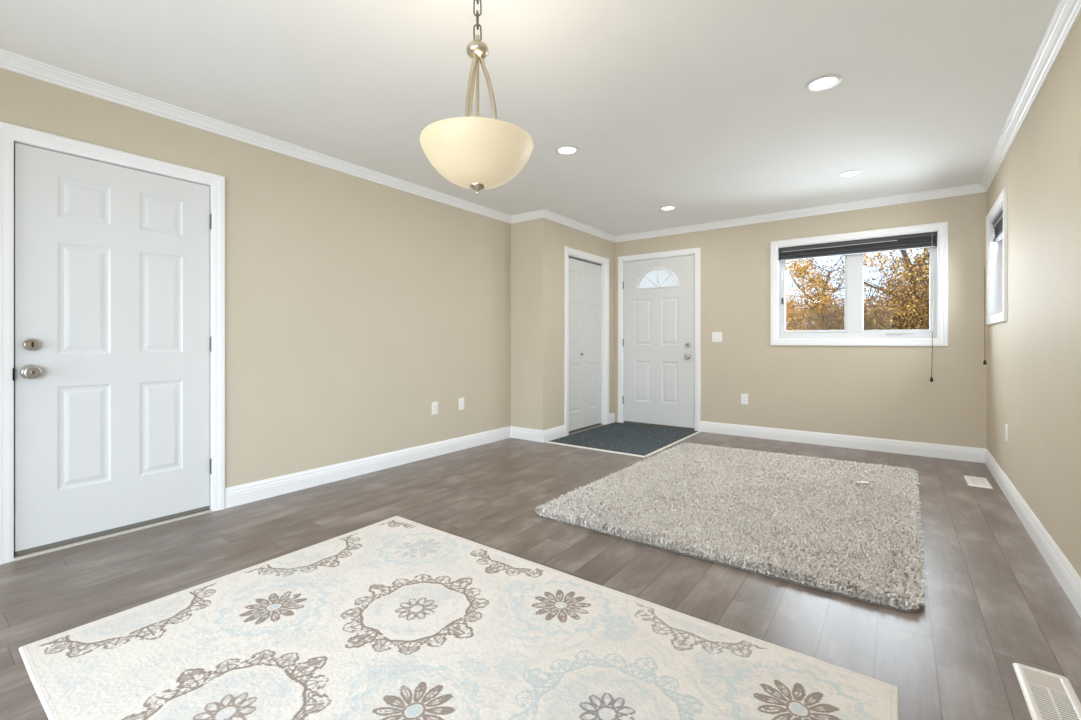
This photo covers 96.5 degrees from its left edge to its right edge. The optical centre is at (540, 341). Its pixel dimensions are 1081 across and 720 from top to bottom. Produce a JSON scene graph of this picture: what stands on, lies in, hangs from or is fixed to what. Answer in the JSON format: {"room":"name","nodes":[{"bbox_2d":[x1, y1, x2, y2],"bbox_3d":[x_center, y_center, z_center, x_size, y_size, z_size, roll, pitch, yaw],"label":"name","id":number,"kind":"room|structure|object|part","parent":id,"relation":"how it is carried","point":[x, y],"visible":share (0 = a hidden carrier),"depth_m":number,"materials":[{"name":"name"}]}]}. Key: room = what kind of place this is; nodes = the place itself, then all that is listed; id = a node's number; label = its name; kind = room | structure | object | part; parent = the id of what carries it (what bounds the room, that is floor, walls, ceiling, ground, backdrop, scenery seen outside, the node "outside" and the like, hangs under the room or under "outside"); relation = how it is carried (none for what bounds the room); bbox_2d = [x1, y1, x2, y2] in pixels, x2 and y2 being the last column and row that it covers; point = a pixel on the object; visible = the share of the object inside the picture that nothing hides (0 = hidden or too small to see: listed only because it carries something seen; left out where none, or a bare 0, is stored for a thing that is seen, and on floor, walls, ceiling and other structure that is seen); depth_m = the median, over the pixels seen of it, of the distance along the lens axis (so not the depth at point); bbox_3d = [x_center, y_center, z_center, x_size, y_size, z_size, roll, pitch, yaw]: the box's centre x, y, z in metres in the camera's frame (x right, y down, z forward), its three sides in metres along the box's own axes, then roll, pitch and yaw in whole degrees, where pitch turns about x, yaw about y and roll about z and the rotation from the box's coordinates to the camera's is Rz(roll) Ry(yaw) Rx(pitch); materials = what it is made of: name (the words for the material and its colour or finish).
{"room":"living room","nodes":[
{"label":"living room","id":0,"kind":"room"},
{"bbox_2d":[0,68,510,487],"bbox_3d":[-2.622,-0.158,2.385,0.140,2.442,7.521,0,0,36],"label":"wall","id":1,"kind":"structure","parent":0,"point":[354,305],"depth_m":3.66,"materials":[{"name":"beige paint"}]},
{"bbox_2d":[0,121,224,564],"bbox_3d":[-2.346,0.006,2.708,0.200,2.114,0.987,0,0,36],"label":"door","id":2,"kind":"structure","parent":1,"relation":"in","point":[112,261],"depth_m":2.61,"materials":[{"name":"white paint"}]},
{"bbox_3d":[-2.506,0.150,2.378,0.048,0.065,0.065,0,0,36],"label":"knob","id":3,"kind":"part","parent":2,"relation":"part of","materials":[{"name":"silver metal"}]},
{"bbox_2d":[0,49,510,223],"bbox_3d":[-2.541,-1.346,2.325,0.060,0.068,7.521,0,0,36],"label":"crown molding","id":4,"kind":"structure","parent":1,"relation":"attached to","point":[10,61],"depth_m":2.98,"materials":[{"name":"white paint"}]},
{"bbox_2d":[225,426,510,508],"bbox_3d":[-1.169,1.000,4.221,0.016,0.126,2.840,0,0,36],"label":"baseboard","id":5,"kind":"structure","parent":1,"relation":"attached to","point":[267,488],"depth_m":3.76,"materials":[{"name":"white paint"}]},
{"bbox_2d":[432,402,437,414],"bbox_3d":[-0.980,0.618,4.483,0.010,0.117,0.072,0,0,36],"label":"wall outlet","id":6,"kind":"object","parent":1,"relation":"attached to","point":[434,404],"visible":1,"depth_m":4.48,"materials":[{"name":"white plastic"}]},
{"bbox_2d":[459,398,463,409],"bbox_3d":[-0.775,0.613,4.756,0.016,0.117,0.072,0,0,36],"label":"wall jack plate","id":7,"kind":"object","parent":1,"relation":"attached to","point":[461,400],"visible":1,"depth_m":4.75,"materials":[{"name":"white plastic"}]},
{"bbox_2d":[0,0,1058,235],"bbox_3d":[-0.445,-1.440,1.772,4.370,0.120,9.401,0,0,36],"label":"ceiling","id":8,"kind":"structure","parent":0,"point":[703,109],"depth_m":2.52,"materials":[{"name":"white paint"}]},
{"bbox_2d":[420,0,533,194],"bbox_3d":[-0.225,-0.952,1.720,0.400,0.854,0.400,0,0,36],"label":"pendant lamp","id":9,"kind":"object","parent":8,"relation":"hanging from","point":[477,153],"visible":1,"depth_m":1.62,"materials":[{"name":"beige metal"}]},
{"bbox_3d":[-0.241,-0.802,1.685,0.027,0.444,0.072,0,0,36],"label":"curved arm","id":10,"kind":"part","parent":9,"relation":"part of","materials":[{"name":"gold metal"}]},
{"bbox_3d":[-0.246,-0.802,1.752,0.017,0.444,0.073,0,0,-35],"label":"curved arm","id":11,"kind":"part","parent":9,"relation":"part of","materials":[{"name":"gold metal"}]},
{"bbox_3d":[-0.225,-0.633,1.720,0.400,0.157,0.400,0,0,36],"label":"lamp shade","id":12,"kind":"part","parent":9,"relation":"part of","materials":[{"name":"beige glass"}]},
{"bbox_3d":[-0.225,-0.800,1.720,0.012,0.445,0.012,0,0,36],"label":"rod","id":13,"kind":"part","parent":9,"relation":"part of","materials":[{"name":"gold metal"}]},
{"bbox_3d":[-0.186,-0.802,1.723,0.073,0.444,0.017,0,0,-5],"label":"curved arm","id":14,"kind":"part","parent":9,"relation":"part of","materials":[{"name":"gold metal"}]},
{"bbox_2d":[555,145,578,154],"bbox_3d":[0.191,-1.376,3.473,0.176,0.006,0.176,0,0,36],"label":"recessed light","id":15,"kind":"object","parent":8,"relation":"in","point":[564,149],"visible":1,"depth_m":3.47,"materials":[{"name":"white plastic"}]},
{"bbox_2d":[659,206,676,210],"bbox_3d":[1.316,-1.376,4.979,0.176,0.006,0.176,0,0,36],"label":"recessed light","id":16,"kind":"object","parent":8,"relation":"in","point":[665,208],"visible":1,"depth_m":4.98,"materials":[{"name":"white plastic"}]},
{"bbox_2d":[804,74,841,91],"bbox_3d":[1.506,-1.376,2.573,0.176,0.006,0.176,0,0,36],"label":"recessed light","id":17,"kind":"object","parent":8,"relation":"in","point":[824,82],"visible":1,"depth_m":2.56,"materials":[{"name":"white plastic"}]},
{"bbox_2d":[837,170,862,176],"bbox_3d":[2.539,-1.376,3.958,0.176,0.006,0.176,0,0,36],"label":"recessed light","id":18,"kind":"object","parent":8,"relation":"in","point":[850,173],"visible":1,"depth_m":3.94,"materials":[{"name":"white plastic"}]},
{"bbox_2d":[511,218,550,429],"bbox_3d":[-0.167,-0.158,5.333,0.586,2.442,0.140,0,0,36],"label":"wall","id":19,"kind":"structure","parent":0,"point":[530,239],"depth_m":5.20,"materials":[{"name":"beige paint"}]},
{"bbox_2d":[511,426,542,442],"bbox_3d":[-0.150,1.000,5.224,0.462,0.126,0.016,0,0,36],"label":"baseboard","id":20,"kind":"structure","parent":19,"relation":"attached to","point":[529,434],"depth_m":5.21,"materials":[{"name":"white paint"}]},
{"bbox_2d":[511,209,543,223],"bbox_3d":[-0.146,-1.346,5.194,0.506,0.068,0.060,0,0,36],"label":"crown molding","id":21,"kind":"structure","parent":19,"relation":"attached to","point":[537,214],"depth_m":5.19,"materials":[{"name":"white paint"}]},
{"bbox_2d":[0,423,1080,719],"bbox_3d":[-0.445,1.123,1.772,4.370,0.120,9.401,0,0,36],"label":"floor","id":22,"kind":"structure","parent":0,"point":[993,602],"depth_m":2.27,"materials":[{"name":"grey laminate"}]},
{"bbox_2d":[19,516,898,719],"bbox_3d":[-0.354,1.058,1.573,2.452,0.007,1.578,0,0,36],"label":"area rug","id":23,"kind":"object","parent":22,"relation":"on","point":[394,618],"visible":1,"depth_m":1.63,"materials":[{"name":"beige fabric"}]},
{"bbox_2d":[545,422,700,457],"bbox_3d":[0.970,1.057,5.392,1.139,0.012,1.581,0,0,36],"label":"mat","id":24,"kind":"object","parent":22,"relation":"on","point":[643,441],"visible":1,"depth_m":5.26,"materials":[{"name":"grey carpet"}]},
{"bbox_2d":[534,442,928,611],"bbox_3d":[1.490,1.058,3.438,1.937,0.010,2.599,0,0,36],"label":"shag rug","id":25,"kind":"object","parent":22,"relation":"on","point":[806,521],"visible":0.99,"depth_m":2.87,"materials":[{"name":"grey carpet"}]},
{"bbox_2d":[964,475,992,488],"bbox_3d":[3.310,1.059,3.653,0.134,0.007,0.330,0,0,36],"label":"floor vent","id":26,"kind":"object","parent":22,"relation":"in","point":[974,481],"visible":1,"depth_m":3.63,"materials":[{"name":"white metal"}]},
{"bbox_2d":[1012,663,1080,719],"bbox_3d":[1.518,1.059,1.433,0.128,0.007,0.315,0,0,36],"label":"floor vent","id":27,"kind":"object","parent":22,"relation":"in","point":[1047,695],"visible":1,"depth_m":1.45,"materials":[{"name":"white metal"}]},
{"bbox_3d":[1.573,1.060,1.507,0.082,0.003,0.085,0,0,36],"label":"damper plate","id":28,"kind":"part","parent":27,"relation":"part of","materials":[{"name":"beige metal"}]},
{"bbox_2d":[551,221,613,427],"bbox_3d":[0.488,-0.158,5.844,0.140,2.442,1.460,0,0,36],"label":"wall","id":29,"kind":"structure","parent":0,"point":[562,235],"depth_m":5.38,"materials":[{"name":"beige paint"}]},
{"bbox_2d":[543,425,565,442],"bbox_3d":[0.149,1.000,5.255,0.016,0.126,0.421,0,0,36],"label":"baseboard","id":30,"kind":"structure","parent":29,"relation":"attached to","point":[550,434],"depth_m":5.25,"materials":[{"name":"white paint"}]},
{"bbox_2d":[543,209,615,242],"bbox_3d":[0.509,-1.346,5.705,0.060,0.068,1.660,0,0,36],"label":"crown molding","id":31,"kind":"structure","parent":29,"relation":"attached to","point":[549,215],"depth_m":5.59,"materials":[{"name":"white paint"}]},
{"bbox_2d":[565,246,608,435],"bbox_3d":[0.516,-0.004,5.883,0.179,2.134,1.014,0,0,36],"label":"door","id":32,"kind":"structure","parent":29,"relation":"in","point":[586,274],"depth_m":5.89,"materials":[{"name":"white paint"}]},
{"bbox_2d":[609,413,614,423],"bbox_3d":[0.933,1.000,6.315,0.016,0.126,0.174,0,0,36],"label":"baseboard","id":33,"kind":"structure","parent":29,"relation":"attached to","point":[611,415],"depth_m":6.31,"materials":[{"name":"white paint"}]},
{"bbox_2d":[614,192,986,448],"bbox_3d":[2.306,-0.158,5.497,4.370,2.442,0.140,0,0,36],"label":"wall","id":34,"kind":"structure","parent":0,"point":[884,392],"depth_m":4.88,"materials":[{"name":"beige paint"}]},
{"bbox_2d":[618,247,700,430],"bbox_3d":[1.484,-0.026,6.066,1.082,2.178,0.200,0,0,36],"label":"door","id":35,"kind":"structure","parent":34,"relation":"in","point":[659,293],"depth_m":6.01,"materials":[{"name":"white paint"}]},
{"bbox_2d":[712,332,721,341],"bbox_3d":[2.047,-0.055,5.595,0.116,0.117,0.012,0,0,36],"label":"light switch","id":36,"kind":"object","parent":34,"relation":"attached to","point":[716,336],"visible":1,"depth_m":5.59,"materials":[{"name":"white plastic"}]},
{"bbox_2d":[741,394,747,403],"bbox_3d":[2.290,0.644,5.417,0.072,0.117,0.010,0,0,36],"label":"wall outlet","id":37,"kind":"object","parent":34,"relation":"attached to","point":[744,397],"visible":1,"depth_m":5.41,"materials":[{"name":"white plastic"}]},
{"bbox_2d":[615,184,985,242],"bbox_3d":[2.426,-1.346,5.284,3.644,0.068,0.060,0,0,36],"label":"crown molding","id":38,"kind":"structure","parent":34,"relation":"attached to","point":[975,188],"depth_m":4.97,"materials":[{"name":"white paint"}]},
{"bbox_2d":[700,421,985,462],"bbox_3d":[2.898,1.000,4.962,2.503,0.126,0.016,0,0,36],"label":"baseboard","id":39,"kind":"structure","parent":34,"relation":"attached to","point":[972,454],"depth_m":4.80,"materials":[{"name":"white paint"}]},
{"bbox_2d":[770,222,947,345],"bbox_3d":[3.140,-0.524,4.869,1.479,1.129,0.159,0,0,36],"label":"window","id":40,"kind":"structure","parent":34,"relation":"in","point":[853,334],"depth_m":4.83,"materials":[{"name":"white paint"}]},
{"bbox_3d":[2.895,-0.532,5.106,0.593,0.864,0.049,0,0,36],"label":"sash","id":41,"kind":"part","parent":40,"relation":"part of","materials":[{"name":"white plastic"}]},
{"bbox_2d":[779,232,936,381],"bbox_3d":[3.112,-0.324,4.831,1.324,1.380,0.103,0,0,36],"label":"window blind","id":42,"kind":"object","parent":40,"relation":"attached to","point":[920,240],"visible":1,"depth_m":4.79,"materials":[{"name":"grey fabric"}]},
{"bbox_3d":[3.129,-0.892,4.853,1.324,0.022,0.042,0,0,36],"label":"rail","id":43,"kind":"part","parent":42,"relation":"part of","materials":[{"name":"grey"}]},
{"bbox_3d":[3.452,-0.530,4.694,0.564,0.869,0.049,0,0,36],"label":"sash","id":44,"kind":"part","parent":40,"relation":"part of","materials":[{"name":"white plastic"}]},
{"bbox_3d":[3.457,-0.077,4.639,0.222,0.024,0.029,0,0,41],"label":"crank handle","id":45,"kind":"part","parent":40,"relation":"part of","materials":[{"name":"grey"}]},
{"bbox_2d":[987,12,1080,576],"bbox_3d":[1.180,-0.158,0.539,0.140,2.442,9.173,0,0,37],"label":"wall","id":46,"kind":"structure","parent":0,"point":[1034,355],"depth_m":2.44,"materials":[{"name":"beige paint"}]},
{"bbox_2d":[986,187,1006,324],"bbox_3d":[3.585,-0.608,3.701,0.159,0.929,0.979,0,0,37],"label":"window","id":47,"kind":"structure","parent":46,"relation":"in","point":[996,252],"depth_m":4.03,"materials":[{"name":"white paint"}]},
{"bbox_2d":[983,209,1002,364],"bbox_3d":[3.570,-0.401,3.749,0.104,1.194,0.883,0,0,36],"label":"window blind","id":48,"kind":"object","parent":47,"relation":"attached to","point":[998,223],"visible":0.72,"depth_m":3.87,"materials":[{"name":"grey"}]},
{"bbox_3d":[3.569,-0.848,3.713,0.042,0.022,0.824,0,0,37],"label":"rail","id":49,"kind":"part","parent":48,"relation":"part of","materials":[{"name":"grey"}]},
{"bbox_2d":[1005,424,1007,441],"bbox_3d":[3.234,0.633,3.348,0.010,0.117,0.072,0,0,36],"label":"wall outlet","id":50,"kind":"object","parent":46,"relation":"attached to","point":[1006,425],"visible":1,"depth_m":3.34,"materials":[{"name":"white plastic"}]},
{"bbox_2d":[979,0,1080,191],"bbox_3d":[1.116,-1.346,0.619,0.060,0.068,9.123,0,0,37],"label":"crown molding","id":51,"kind":"structure","parent":46,"relation":"attached to","point":[1066,12],"depth_m":2.45,"materials":[{"name":"white paint"}]},
{"bbox_2d":[985,449,1080,616],"bbox_3d":[1.951,1.000,1.676,0.016,0.126,6.430,0,0,37],"label":"baseboard","id":52,"kind":"structure","parent":46,"relation":"attached to","point":[1064,572],"depth_m":2.41,"materials":[{"name":"white paint"}]},
{"label":"outside","id":53,"kind":"structure","parent":0,"visible":0},
{"bbox_3d":[17.822,1.713,24.133,120.000,0.200,120.000,0,0,36],"label":"ground","id":54,"kind":"structure","parent":53,"visible":0},
{"bbox_2d":[786,252,893,332],"bbox_3d":[9.121,-0.922,16.203,3.644,5.104,4.272,0,0,-21],"label":"tree","id":55,"kind":"object","parent":54,"relation":"on","point":[800,269],"visible":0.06,"depth_m":15.52,"materials":[{"name":"orange plant"}]},
{"bbox_2d":[786,247,928,332],"bbox_3d":[7.513,-1.338,9.940,5.166,5.936,4.898,0,0,33],"label":"tree","id":56,"kind":"object","parent":54,"relation":"on","point":[903,311],"visible":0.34,"depth_m":10.01,"materials":[{"name":"orange plant"}]},
{"bbox_2d":[869,248,928,274],"bbox_3d":[15.972,-2.017,17.883,5.742,7.293,5.074,0,0,23],"label":"tree","id":57,"kind":"object","parent":54,"relation":"on","point":[892,266],"visible":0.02,"depth_m":20.28,"materials":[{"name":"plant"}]}
]}

